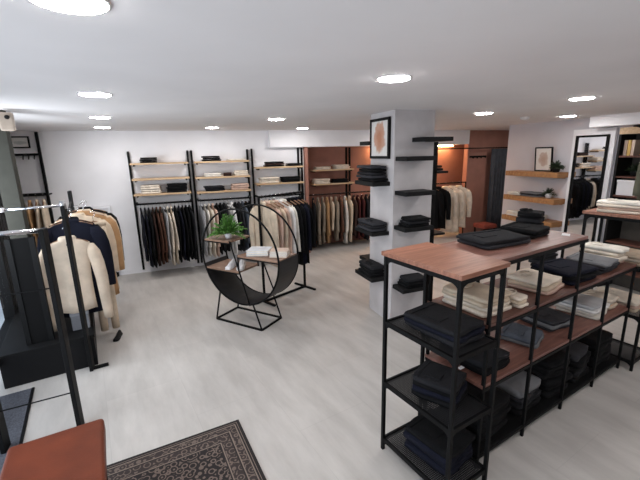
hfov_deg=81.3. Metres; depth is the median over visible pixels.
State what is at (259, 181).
sweater
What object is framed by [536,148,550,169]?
print
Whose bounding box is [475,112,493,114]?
recessed light
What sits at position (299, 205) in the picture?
coat
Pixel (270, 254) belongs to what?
book
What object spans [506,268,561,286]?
t-shirt
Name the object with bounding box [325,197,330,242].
coat
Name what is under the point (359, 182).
shelf
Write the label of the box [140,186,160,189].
sweater
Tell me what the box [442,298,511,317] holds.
t-shirt
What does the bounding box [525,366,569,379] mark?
jeans
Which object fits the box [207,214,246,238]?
potted fern
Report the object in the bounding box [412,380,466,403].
jeans
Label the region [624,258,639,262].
t-shirt
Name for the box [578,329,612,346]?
jeans
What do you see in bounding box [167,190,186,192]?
jeans
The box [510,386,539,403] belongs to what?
jeans
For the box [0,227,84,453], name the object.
frame
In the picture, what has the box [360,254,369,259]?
shelf
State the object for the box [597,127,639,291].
display cabinet
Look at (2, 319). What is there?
ground
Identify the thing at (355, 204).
jacket
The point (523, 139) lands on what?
wall
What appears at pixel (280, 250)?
book
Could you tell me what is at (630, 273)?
shelf
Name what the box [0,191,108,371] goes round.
frame
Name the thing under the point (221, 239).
shelf
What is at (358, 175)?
jeans
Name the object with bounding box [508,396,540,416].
jeans
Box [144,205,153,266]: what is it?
coat
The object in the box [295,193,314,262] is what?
shirt
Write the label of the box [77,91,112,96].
recessed light
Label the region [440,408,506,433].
jeans
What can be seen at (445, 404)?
jeans
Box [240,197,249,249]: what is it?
shirt
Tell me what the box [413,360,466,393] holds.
jeans
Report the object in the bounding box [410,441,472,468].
jeans
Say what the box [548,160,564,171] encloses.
potted plant
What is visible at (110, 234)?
shirt
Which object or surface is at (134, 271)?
baseboard
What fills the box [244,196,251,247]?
coat
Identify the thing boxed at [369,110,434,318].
column
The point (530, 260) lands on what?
jeans
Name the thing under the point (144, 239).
jacket
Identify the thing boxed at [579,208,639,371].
table
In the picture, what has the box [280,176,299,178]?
jeans
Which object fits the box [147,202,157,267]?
coat
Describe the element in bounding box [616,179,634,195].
storage box
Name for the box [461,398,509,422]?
jeans
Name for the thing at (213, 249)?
shirt
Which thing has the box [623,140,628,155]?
book
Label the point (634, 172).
potted plant
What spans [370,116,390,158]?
framed picture
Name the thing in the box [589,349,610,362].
jeans
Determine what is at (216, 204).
jacket
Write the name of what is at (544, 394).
jeans
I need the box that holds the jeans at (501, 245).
[457,239,530,249]
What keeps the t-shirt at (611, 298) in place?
on the t-shirt
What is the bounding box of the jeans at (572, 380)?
[567,366,588,382]
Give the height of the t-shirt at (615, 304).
0.030 m
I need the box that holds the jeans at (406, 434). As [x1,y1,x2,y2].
[403,430,471,466]
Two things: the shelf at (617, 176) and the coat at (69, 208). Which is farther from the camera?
the shelf at (617, 176)
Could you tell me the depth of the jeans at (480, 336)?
2.08 m
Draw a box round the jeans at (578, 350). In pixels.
[562,341,587,361]
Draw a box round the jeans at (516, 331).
[501,322,542,344]
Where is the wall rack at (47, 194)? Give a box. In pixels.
[15,132,54,223]
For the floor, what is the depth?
3.28 m
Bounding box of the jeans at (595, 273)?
[536,268,601,280]
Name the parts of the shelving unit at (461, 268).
leg, leg, shelf, shelf frame, shelf frame, shelf, shelf, shelf frame, frame, leg, leg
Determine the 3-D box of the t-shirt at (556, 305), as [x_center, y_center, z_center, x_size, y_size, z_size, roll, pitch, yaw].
[2.277,0.576,3.272,0.299,0.026,0.314,-11,16,-35]
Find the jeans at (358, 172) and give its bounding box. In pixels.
[357,171,385,174]
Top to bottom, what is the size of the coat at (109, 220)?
1.153 m
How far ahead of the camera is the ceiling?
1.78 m
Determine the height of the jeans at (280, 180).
0.032 m
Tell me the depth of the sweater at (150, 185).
6.15 m
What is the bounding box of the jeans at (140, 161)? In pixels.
[140,161,156,162]
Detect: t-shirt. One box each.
[203,175,221,176]
[204,173,220,174]
[442,289,509,307]
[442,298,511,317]
[443,282,511,303]
[443,294,510,312]
[505,288,527,300]
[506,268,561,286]
[508,279,561,291]
[508,282,564,294]
[509,302,528,307]
[510,299,526,304]
[554,304,595,315]
[556,307,606,319]
[557,302,609,313]
[561,293,602,309]
[581,289,618,302]
[584,248,625,256]
[584,252,627,261]
[585,242,629,252]
[596,286,639,305]
[607,302,617,309]
[616,302,639,308]
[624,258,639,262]
[625,248,639,259]
[629,307,639,312]
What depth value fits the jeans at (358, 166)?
4.12 m
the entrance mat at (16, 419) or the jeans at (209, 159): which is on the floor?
the entrance mat at (16, 419)
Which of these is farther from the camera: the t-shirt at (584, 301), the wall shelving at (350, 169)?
the wall shelving at (350, 169)
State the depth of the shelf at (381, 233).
4.25 m
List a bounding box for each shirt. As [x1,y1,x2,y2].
[27,194,37,244]
[39,228,113,331]
[41,193,50,227]
[55,205,119,271]
[89,211,119,331]
[158,202,168,262]
[162,202,171,259]
[169,201,179,263]
[181,200,189,260]
[199,199,208,256]
[203,199,211,255]
[207,203,216,256]
[211,199,220,256]
[229,202,239,253]
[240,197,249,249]
[249,195,279,264]
[255,200,283,265]
[276,193,296,252]
[281,192,300,251]
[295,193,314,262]
[329,193,334,230]
[333,196,339,240]
[441,183,457,228]
[596,198,639,205]
[596,203,639,208]
[596,208,639,214]
[597,206,639,211]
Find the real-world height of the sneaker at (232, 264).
0.086 m
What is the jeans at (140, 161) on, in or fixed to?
on the wall shelving at (132, 179)
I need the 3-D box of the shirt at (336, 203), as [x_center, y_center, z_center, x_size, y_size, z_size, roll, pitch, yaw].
[0.346,-0.513,8.054,0.090,1.033,0.596,-3,13,-8]
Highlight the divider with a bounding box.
[4,236,54,345]
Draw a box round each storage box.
[69,310,90,330]
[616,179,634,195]
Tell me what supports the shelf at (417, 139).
attached to the column at (386, 206)
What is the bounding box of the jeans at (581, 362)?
[568,350,590,367]
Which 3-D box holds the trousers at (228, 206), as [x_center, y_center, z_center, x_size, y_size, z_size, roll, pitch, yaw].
[-1.639,-0.252,6.758,0.029,1.042,0.391,-8,15,-28]
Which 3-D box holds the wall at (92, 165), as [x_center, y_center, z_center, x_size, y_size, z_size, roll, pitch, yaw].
[-2.744,-0.737,6.879,4.960,2.420,0.700,-6,14,-20]
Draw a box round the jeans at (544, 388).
[539,380,567,390]
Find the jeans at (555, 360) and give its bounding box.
[537,350,571,368]
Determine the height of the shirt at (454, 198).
1.072 m
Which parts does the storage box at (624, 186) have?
lid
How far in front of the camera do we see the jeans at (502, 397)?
2.58 m
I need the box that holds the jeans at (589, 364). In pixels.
[587,354,609,367]
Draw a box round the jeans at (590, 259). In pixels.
[565,251,618,267]
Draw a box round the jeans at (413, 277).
[400,272,423,281]
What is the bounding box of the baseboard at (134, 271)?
[119,257,240,274]
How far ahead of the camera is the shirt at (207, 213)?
6.47 m
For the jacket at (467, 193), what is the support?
hanging from the clothing rail at (465, 181)
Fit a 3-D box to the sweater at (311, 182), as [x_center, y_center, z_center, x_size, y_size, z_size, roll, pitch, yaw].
[0.015,-1.213,7.888,0.359,0.032,0.213,-6,14,-18]
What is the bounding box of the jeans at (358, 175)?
[356,174,386,178]
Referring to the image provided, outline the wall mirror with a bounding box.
[558,127,618,257]
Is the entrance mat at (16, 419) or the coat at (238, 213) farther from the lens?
the coat at (238, 213)
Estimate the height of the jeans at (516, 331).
0.030 m
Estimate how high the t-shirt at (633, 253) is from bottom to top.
0.040 m
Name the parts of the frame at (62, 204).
post, post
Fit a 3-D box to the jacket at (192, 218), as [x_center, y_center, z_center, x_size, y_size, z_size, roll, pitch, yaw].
[-2.248,-0.189,6.529,0.056,1.033,0.632,-9,15,-29]
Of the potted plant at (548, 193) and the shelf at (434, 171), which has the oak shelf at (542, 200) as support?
the potted plant at (548, 193)
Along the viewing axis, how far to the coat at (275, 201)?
4.95 m
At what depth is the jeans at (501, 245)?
2.38 m
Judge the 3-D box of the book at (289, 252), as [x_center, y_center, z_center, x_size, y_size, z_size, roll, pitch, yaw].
[-0.455,0.168,4.217,0.200,0.024,0.160,1,13,9]
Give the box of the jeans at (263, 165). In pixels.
[263,165,283,166]
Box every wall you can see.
[10,131,304,270]
[308,144,463,243]
[501,118,633,258]
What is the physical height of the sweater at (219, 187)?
0.028 m
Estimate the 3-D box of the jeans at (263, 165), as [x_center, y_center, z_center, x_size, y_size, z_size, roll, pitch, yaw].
[-0.859,-1.379,6.914,0.354,0.028,0.212,-7,14,-23]
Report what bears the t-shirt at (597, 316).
on the shelving at (522, 358)
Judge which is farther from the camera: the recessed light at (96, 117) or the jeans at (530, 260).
the recessed light at (96, 117)
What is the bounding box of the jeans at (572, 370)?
[569,358,589,373]
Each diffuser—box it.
[79,93,110,96]
[90,117,109,118]
[378,76,409,82]
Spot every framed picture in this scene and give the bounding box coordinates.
[11,136,30,147]
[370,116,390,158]
[534,147,553,171]
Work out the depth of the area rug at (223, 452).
2.49 m
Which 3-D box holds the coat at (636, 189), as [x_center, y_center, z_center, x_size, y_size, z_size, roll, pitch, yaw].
[3.957,-0.938,4.449,0.599,0.902,0.122,-10,16,-31]
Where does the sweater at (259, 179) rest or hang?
on the sweater at (259, 181)
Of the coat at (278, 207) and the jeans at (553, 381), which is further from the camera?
the coat at (278, 207)
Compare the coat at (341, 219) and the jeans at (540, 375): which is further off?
the coat at (341, 219)
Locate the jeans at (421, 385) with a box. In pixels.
[413,380,464,397]
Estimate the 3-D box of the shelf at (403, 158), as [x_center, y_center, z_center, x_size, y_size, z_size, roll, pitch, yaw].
[1.026,-0.870,3.976,0.375,0.045,0.220,-6,14,-20]
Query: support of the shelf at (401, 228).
attached to the column at (386, 206)
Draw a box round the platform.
[0,307,97,388]
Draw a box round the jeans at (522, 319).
[520,318,568,331]
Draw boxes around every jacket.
[58,200,124,276]
[140,207,148,260]
[154,207,164,263]
[173,203,182,262]
[187,205,196,259]
[215,202,223,254]
[222,200,231,250]
[237,199,247,250]
[284,192,304,261]
[291,191,311,263]
[321,193,325,243]
[351,191,357,235]
[360,194,365,236]
[434,189,443,228]
[455,181,471,227]
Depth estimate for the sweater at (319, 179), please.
7.79 m
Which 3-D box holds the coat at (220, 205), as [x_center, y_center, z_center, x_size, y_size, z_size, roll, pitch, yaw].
[-1.764,-0.272,6.704,0.054,0.972,0.622,-8,15,-28]
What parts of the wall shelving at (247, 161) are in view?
shelf, shelf, shelf, rail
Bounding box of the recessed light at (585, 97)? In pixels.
[568,96,595,100]
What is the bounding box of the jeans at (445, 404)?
[411,388,467,409]
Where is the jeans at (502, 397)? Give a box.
[459,384,509,419]
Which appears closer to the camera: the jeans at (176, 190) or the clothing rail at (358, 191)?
the jeans at (176, 190)
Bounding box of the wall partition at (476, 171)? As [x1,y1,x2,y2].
[459,130,508,233]
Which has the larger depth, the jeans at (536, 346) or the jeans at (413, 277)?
the jeans at (413, 277)
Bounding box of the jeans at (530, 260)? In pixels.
[528,257,555,262]
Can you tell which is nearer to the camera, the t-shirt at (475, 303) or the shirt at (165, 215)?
the t-shirt at (475, 303)
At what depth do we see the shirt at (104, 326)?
4.27 m
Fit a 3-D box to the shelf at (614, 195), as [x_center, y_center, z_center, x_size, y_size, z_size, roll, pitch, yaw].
[4.333,-0.548,4.837,0.300,0.022,0.810,-6,14,-20]
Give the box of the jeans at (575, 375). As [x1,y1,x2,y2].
[573,364,586,377]
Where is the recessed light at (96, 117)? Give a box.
[89,116,110,118]
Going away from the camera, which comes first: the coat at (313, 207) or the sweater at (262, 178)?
the sweater at (262, 178)
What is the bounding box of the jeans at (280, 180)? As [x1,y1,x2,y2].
[280,180,299,181]
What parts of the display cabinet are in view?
panel, panel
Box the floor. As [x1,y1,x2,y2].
[0,228,639,479]
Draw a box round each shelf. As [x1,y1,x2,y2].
[205,234,248,242]
[207,259,257,273]
[237,252,296,262]
[355,180,389,186]
[355,226,388,236]
[355,269,383,282]
[360,141,369,145]
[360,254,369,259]
[392,284,428,293]
[394,224,433,232]
[395,156,436,160]
[395,189,435,196]
[412,137,453,141]
[430,229,444,235]
[433,170,447,173]
[502,214,561,227]
[503,194,564,204]
[505,170,568,178]
[606,238,639,247]
[613,194,636,197]
[616,175,635,178]
[625,271,639,278]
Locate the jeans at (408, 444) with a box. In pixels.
[404,439,472,475]
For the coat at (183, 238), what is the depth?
6.30 m
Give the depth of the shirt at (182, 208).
6.31 m
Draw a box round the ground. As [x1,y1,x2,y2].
[0,302,4,328]
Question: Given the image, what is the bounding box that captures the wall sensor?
[0,112,15,130]
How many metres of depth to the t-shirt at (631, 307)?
3.38 m
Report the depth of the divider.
3.38 m
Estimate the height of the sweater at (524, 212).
0.056 m
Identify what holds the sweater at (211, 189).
on the wall shelving at (247, 161)
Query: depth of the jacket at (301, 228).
5.09 m
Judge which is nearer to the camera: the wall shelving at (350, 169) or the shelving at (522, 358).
the shelving at (522, 358)
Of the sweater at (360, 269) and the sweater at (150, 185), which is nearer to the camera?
the sweater at (360, 269)
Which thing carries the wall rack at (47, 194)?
attached to the wall at (92, 165)
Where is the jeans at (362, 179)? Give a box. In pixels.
[358,178,387,181]
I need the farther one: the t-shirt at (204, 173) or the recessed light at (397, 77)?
the t-shirt at (204, 173)
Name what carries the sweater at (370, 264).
on the sweater at (360, 265)
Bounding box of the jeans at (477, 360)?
[444,347,509,367]
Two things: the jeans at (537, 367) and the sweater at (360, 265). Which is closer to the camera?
the jeans at (537, 367)
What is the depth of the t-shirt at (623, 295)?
3.53 m
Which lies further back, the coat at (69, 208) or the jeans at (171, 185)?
the jeans at (171, 185)
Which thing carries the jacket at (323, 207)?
hanging from the clothing rail at (358, 191)
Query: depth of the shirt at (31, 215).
5.52 m
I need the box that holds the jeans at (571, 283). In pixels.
[562,276,596,285]
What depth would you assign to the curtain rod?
8.38 m
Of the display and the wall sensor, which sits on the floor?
the display
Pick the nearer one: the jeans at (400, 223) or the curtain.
the jeans at (400, 223)
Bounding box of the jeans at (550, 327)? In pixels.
[523,316,569,329]
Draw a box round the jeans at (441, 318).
[404,301,483,336]
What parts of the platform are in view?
panel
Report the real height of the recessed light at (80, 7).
0.012 m
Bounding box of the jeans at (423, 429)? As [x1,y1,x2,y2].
[405,409,475,458]
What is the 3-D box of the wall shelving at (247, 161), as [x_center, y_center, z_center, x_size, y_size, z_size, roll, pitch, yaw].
[-1.719,-0.593,6.754,1.004,2.030,0.290,-6,14,-20]
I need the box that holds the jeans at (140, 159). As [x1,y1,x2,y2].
[139,159,156,160]
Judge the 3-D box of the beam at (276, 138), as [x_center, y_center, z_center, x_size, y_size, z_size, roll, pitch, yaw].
[1.120,-2.166,7.963,4.650,0.305,0.650,-6,14,-20]
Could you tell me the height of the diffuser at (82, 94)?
0.008 m
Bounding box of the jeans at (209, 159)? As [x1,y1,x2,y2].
[202,159,220,160]
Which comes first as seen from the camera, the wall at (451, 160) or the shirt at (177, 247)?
the shirt at (177, 247)
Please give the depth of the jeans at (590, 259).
3.10 m
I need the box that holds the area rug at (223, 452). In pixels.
[107,419,265,479]
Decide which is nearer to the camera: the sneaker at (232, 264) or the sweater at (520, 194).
the sneaker at (232, 264)
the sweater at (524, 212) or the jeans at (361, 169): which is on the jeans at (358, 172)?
the jeans at (361, 169)
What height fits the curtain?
1.998 m
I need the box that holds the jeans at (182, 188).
[167,188,186,190]
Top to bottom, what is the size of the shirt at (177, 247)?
1.083 m
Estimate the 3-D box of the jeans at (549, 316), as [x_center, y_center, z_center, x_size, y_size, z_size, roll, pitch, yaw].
[1.849,0.609,3.045,0.277,0.030,0.294,-8,15,-27]
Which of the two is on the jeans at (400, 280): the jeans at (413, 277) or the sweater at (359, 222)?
the jeans at (413, 277)
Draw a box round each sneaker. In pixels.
[113,330,122,341]
[225,258,236,269]
[236,259,245,270]
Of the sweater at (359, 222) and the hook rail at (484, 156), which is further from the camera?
the hook rail at (484, 156)
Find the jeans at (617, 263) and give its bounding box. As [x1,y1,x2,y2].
[591,262,619,270]
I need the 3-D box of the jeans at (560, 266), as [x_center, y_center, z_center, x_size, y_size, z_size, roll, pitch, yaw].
[1.928,0.212,2.936,0.365,0.034,0.315,-7,14,-23]
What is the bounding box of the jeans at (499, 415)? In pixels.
[455,404,510,428]
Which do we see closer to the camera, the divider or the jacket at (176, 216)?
the divider
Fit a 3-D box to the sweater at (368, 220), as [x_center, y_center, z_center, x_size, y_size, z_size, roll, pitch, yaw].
[0.608,-0.222,4.375,0.200,0.044,0.391,-6,14,-20]
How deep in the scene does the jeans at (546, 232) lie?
2.60 m
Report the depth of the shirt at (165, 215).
6.20 m
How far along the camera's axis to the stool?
8.55 m
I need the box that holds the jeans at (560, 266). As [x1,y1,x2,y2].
[532,258,598,276]
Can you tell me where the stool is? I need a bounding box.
[473,222,496,231]
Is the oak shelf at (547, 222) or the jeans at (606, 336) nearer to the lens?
the jeans at (606, 336)
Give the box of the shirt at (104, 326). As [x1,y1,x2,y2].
[89,211,119,331]
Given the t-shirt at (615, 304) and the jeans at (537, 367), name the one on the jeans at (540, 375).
the jeans at (537, 367)
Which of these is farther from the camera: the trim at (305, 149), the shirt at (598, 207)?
the trim at (305, 149)
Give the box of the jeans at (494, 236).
[456,229,529,245]
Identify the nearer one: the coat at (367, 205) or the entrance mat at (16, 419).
the entrance mat at (16, 419)
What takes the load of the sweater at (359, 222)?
on the sweater at (359, 225)
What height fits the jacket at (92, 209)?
1.052 m
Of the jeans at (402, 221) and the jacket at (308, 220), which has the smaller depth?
the jeans at (402, 221)
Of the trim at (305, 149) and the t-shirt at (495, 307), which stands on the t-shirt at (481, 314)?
the t-shirt at (495, 307)
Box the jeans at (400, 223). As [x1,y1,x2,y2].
[399,222,428,226]
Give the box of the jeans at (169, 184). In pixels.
[167,183,186,185]
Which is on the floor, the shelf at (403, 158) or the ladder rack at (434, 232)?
the ladder rack at (434, 232)
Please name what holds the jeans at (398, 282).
on the shelf at (399, 288)
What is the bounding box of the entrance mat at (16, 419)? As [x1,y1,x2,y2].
[0,387,34,473]
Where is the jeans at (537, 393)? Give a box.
[509,388,541,409]
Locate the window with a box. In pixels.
[0,241,15,347]
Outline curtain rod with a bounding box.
[438,147,507,149]
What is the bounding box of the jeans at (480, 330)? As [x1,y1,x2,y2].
[404,317,484,343]
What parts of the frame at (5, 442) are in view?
post, cross rod, cross rod, post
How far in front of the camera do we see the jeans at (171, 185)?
6.29 m
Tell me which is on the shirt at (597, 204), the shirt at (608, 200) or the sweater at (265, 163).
the shirt at (608, 200)
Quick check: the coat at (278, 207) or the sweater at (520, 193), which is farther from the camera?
the sweater at (520, 193)
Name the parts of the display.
leg, shelf frame, shelf frame, frame, curved panel, shelf frame, leg, leg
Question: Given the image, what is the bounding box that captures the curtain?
[486,148,507,229]
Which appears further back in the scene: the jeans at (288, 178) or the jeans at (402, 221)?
the jeans at (288, 178)
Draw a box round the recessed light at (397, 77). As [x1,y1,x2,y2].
[376,74,411,82]
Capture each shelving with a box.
[127,150,198,269]
[190,149,250,262]
[250,148,303,203]
[309,147,353,199]
[425,230,636,465]
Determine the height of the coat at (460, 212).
1.173 m
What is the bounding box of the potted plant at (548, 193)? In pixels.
[542,188,556,197]
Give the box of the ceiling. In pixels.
[0,0,639,130]
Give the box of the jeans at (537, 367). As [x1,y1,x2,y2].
[532,360,569,374]
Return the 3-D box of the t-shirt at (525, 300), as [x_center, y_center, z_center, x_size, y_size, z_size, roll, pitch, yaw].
[1.261,0.386,2.440,0.109,0.024,0.143,-9,15,-31]
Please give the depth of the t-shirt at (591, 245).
3.28 m
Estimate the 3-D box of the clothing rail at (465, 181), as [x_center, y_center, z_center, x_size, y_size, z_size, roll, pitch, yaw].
[2.913,-0.660,8.507,1.130,1.276,0.260,-6,14,-20]
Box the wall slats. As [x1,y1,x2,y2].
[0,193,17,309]
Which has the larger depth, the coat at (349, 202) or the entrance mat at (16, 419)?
the coat at (349, 202)
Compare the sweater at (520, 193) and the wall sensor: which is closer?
the wall sensor
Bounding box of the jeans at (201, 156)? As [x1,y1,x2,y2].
[201,156,219,157]
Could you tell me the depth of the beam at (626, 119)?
5.09 m
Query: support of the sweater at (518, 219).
on the sweater
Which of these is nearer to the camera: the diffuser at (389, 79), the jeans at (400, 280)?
the diffuser at (389, 79)
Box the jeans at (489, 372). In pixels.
[459,359,509,376]
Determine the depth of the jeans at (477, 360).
2.40 m
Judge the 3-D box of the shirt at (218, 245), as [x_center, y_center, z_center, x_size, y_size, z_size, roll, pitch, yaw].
[-1.884,-0.234,6.665,0.057,1.023,0.625,-9,15,-29]
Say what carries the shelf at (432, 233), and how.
attached to the ladder rack at (434, 232)
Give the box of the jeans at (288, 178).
[280,178,299,179]
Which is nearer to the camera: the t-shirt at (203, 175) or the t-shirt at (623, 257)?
the t-shirt at (623, 257)
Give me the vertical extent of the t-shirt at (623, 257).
0.034 m
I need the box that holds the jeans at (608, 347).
[589,344,610,356]
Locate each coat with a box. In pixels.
[35,194,43,236]
[37,210,115,317]
[49,208,98,226]
[59,202,124,288]
[76,203,124,294]
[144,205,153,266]
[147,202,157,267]
[151,206,161,265]
[166,201,175,265]
[177,204,186,259]
[184,203,193,259]
[218,203,228,251]
[233,197,241,250]
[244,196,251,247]
[267,194,287,266]
[272,193,291,252]
[290,191,307,265]
[311,198,316,246]
[316,197,320,244]
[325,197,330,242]
[338,192,344,240]
[342,196,348,243]
[347,192,352,241]
[355,191,360,238]
[363,194,369,239]
[436,186,450,228]
[440,186,464,232]
[632,162,639,199]
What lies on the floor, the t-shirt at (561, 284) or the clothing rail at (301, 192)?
the clothing rail at (301, 192)
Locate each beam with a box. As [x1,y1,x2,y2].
[268,130,469,147]
[589,112,639,126]
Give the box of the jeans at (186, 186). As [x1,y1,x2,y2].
[166,186,187,188]
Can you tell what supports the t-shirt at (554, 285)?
on the t-shirt at (561, 284)
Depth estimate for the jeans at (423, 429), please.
2.33 m
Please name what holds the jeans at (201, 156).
on the jeans
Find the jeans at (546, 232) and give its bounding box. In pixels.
[515,231,549,238]
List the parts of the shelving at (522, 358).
post, post, board frame, post, board frame, board frame, board frame, post, post, post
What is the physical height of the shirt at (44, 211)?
0.852 m
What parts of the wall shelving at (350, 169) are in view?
shelf, shelf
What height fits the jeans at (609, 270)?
0.026 m
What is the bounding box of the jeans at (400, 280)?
[399,279,423,285]
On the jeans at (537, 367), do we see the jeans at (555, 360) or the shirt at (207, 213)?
the jeans at (555, 360)
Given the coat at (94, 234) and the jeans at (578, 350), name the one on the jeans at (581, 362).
the jeans at (578, 350)
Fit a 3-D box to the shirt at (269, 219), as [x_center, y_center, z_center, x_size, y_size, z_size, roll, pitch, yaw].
[-0.747,-0.145,4.966,0.616,0.912,0.069,11,18,42]
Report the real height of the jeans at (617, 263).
0.026 m
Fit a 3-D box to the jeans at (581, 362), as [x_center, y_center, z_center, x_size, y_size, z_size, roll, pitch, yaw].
[2.114,0.979,3.233,0.325,0.044,0.336,-13,17,-40]
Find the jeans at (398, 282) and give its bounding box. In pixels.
[397,281,422,287]
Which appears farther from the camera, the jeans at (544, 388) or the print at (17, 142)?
the print at (17, 142)
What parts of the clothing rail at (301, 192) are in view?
post, post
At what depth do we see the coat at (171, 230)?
6.23 m
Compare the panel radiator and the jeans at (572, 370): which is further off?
the panel radiator
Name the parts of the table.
leg, leg, frame, shelf frame, shelf, shelf frame, leg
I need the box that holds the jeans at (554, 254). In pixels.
[532,253,557,259]
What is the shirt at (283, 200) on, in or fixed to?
hanging from the clothing rail at (301, 192)
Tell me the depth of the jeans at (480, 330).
2.09 m
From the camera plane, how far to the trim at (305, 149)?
7.30 m
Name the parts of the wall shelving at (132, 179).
shelf, shelf, shelf, rail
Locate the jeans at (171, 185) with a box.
[167,185,186,186]
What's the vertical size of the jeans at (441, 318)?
0.032 m
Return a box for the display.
[202,204,298,330]
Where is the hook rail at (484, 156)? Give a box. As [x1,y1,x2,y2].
[469,155,485,158]
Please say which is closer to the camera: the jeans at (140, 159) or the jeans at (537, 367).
the jeans at (537, 367)
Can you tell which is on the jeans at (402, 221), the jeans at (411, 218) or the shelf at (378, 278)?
the jeans at (411, 218)
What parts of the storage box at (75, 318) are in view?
lid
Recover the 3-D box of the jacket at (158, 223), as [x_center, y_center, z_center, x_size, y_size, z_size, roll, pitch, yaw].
[-2.734,-0.125,6.350,0.049,1.053,0.633,-9,15,-29]
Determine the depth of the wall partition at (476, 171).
8.82 m
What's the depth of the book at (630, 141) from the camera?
4.94 m
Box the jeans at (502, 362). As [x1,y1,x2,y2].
[440,348,509,372]
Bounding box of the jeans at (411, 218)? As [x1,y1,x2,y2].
[401,215,430,221]
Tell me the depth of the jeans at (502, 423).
2.55 m
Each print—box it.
[11,138,28,146]
[371,120,387,155]
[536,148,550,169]
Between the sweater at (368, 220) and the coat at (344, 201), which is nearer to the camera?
the sweater at (368, 220)
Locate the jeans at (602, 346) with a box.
[578,338,612,350]
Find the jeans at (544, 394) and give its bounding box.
[540,382,567,398]
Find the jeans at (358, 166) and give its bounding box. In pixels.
[357,165,385,168]
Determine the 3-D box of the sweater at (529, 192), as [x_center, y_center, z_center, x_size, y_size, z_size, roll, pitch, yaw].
[3.704,-0.832,6.500,0.202,0.034,0.355,-6,14,-20]
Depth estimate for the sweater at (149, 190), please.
6.16 m
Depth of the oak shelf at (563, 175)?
6.25 m
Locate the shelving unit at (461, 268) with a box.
[381,242,510,479]
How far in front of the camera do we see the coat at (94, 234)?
3.83 m
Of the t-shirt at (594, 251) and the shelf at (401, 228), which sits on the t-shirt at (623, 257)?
the t-shirt at (594, 251)
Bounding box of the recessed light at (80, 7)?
[28,0,111,14]
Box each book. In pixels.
[246,246,271,252]
[246,252,268,254]
[246,254,268,256]
[269,248,288,252]
[269,251,288,255]
[269,252,289,257]
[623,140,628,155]
[626,140,632,155]
[630,140,639,155]
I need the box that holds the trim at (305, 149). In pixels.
[303,147,310,252]
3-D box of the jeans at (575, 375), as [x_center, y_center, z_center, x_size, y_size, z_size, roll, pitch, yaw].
[2.113,1.068,3.258,0.329,0.044,0.327,-12,17,-39]
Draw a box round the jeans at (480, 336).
[404,321,484,347]
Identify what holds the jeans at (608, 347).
on the jeans at (607, 353)
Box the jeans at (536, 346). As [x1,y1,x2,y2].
[501,333,543,348]
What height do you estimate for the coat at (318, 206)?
1.072 m
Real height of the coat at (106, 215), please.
1.153 m
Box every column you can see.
[0,110,30,238]
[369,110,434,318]
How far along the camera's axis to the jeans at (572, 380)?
3.12 m
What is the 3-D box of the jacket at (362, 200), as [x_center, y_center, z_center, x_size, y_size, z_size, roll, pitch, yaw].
[0.927,-0.587,8.269,0.087,1.013,0.590,-3,13,-6]
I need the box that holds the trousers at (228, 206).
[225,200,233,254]
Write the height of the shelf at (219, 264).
0.022 m
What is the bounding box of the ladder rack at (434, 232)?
[427,142,447,300]
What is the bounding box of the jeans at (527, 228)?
[500,221,549,234]
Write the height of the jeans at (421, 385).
0.036 m
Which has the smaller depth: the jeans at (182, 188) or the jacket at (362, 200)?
the jeans at (182, 188)
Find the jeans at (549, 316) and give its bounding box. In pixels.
[527,307,570,325]
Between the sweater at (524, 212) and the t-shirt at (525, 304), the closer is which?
the t-shirt at (525, 304)
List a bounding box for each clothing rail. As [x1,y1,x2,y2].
[257,191,315,306]
[309,191,369,195]
[437,181,465,232]
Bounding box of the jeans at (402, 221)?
[400,220,429,224]
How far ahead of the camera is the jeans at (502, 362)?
2.40 m
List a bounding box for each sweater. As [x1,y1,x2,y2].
[140,184,158,187]
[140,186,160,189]
[141,188,160,191]
[141,190,161,193]
[203,185,224,187]
[205,187,224,189]
[206,189,224,190]
[230,185,248,187]
[230,187,247,189]
[231,183,248,185]
[258,177,278,179]
[259,179,278,180]
[259,181,278,182]
[264,163,284,164]
[311,182,329,183]
[312,178,329,180]
[357,224,385,231]
[358,217,386,225]
[358,221,385,228]
[358,267,383,276]
[359,259,383,269]
[359,264,383,273]
[516,216,544,223]
[517,208,544,217]
[520,191,542,193]
[520,193,544,195]
[520,194,544,196]
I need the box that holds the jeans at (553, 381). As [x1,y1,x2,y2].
[524,370,572,386]
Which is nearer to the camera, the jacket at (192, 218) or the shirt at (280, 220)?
the shirt at (280, 220)
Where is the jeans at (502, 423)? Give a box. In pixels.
[442,413,507,440]
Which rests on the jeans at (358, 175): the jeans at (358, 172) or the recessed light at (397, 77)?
the jeans at (358, 172)
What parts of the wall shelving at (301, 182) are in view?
shelf, shelf, rail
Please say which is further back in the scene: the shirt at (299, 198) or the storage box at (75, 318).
the shirt at (299, 198)
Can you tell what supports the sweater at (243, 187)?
on the wall shelving at (247, 161)
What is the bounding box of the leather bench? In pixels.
[0,419,107,479]
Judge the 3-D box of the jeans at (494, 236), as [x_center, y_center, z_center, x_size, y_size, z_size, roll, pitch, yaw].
[1.154,-0.023,2.487,0.413,0.030,0.268,-7,14,-22]
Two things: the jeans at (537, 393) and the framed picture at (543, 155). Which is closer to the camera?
the jeans at (537, 393)
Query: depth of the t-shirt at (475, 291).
2.40 m
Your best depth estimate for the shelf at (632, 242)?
5.20 m
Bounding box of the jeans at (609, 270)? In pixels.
[597,265,617,273]
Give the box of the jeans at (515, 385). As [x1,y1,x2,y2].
[496,371,540,398]
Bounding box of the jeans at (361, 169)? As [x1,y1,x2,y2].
[359,168,386,171]
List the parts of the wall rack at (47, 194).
rail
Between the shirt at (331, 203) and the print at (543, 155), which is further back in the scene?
the shirt at (331, 203)
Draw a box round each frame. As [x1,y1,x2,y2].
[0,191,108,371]
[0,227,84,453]

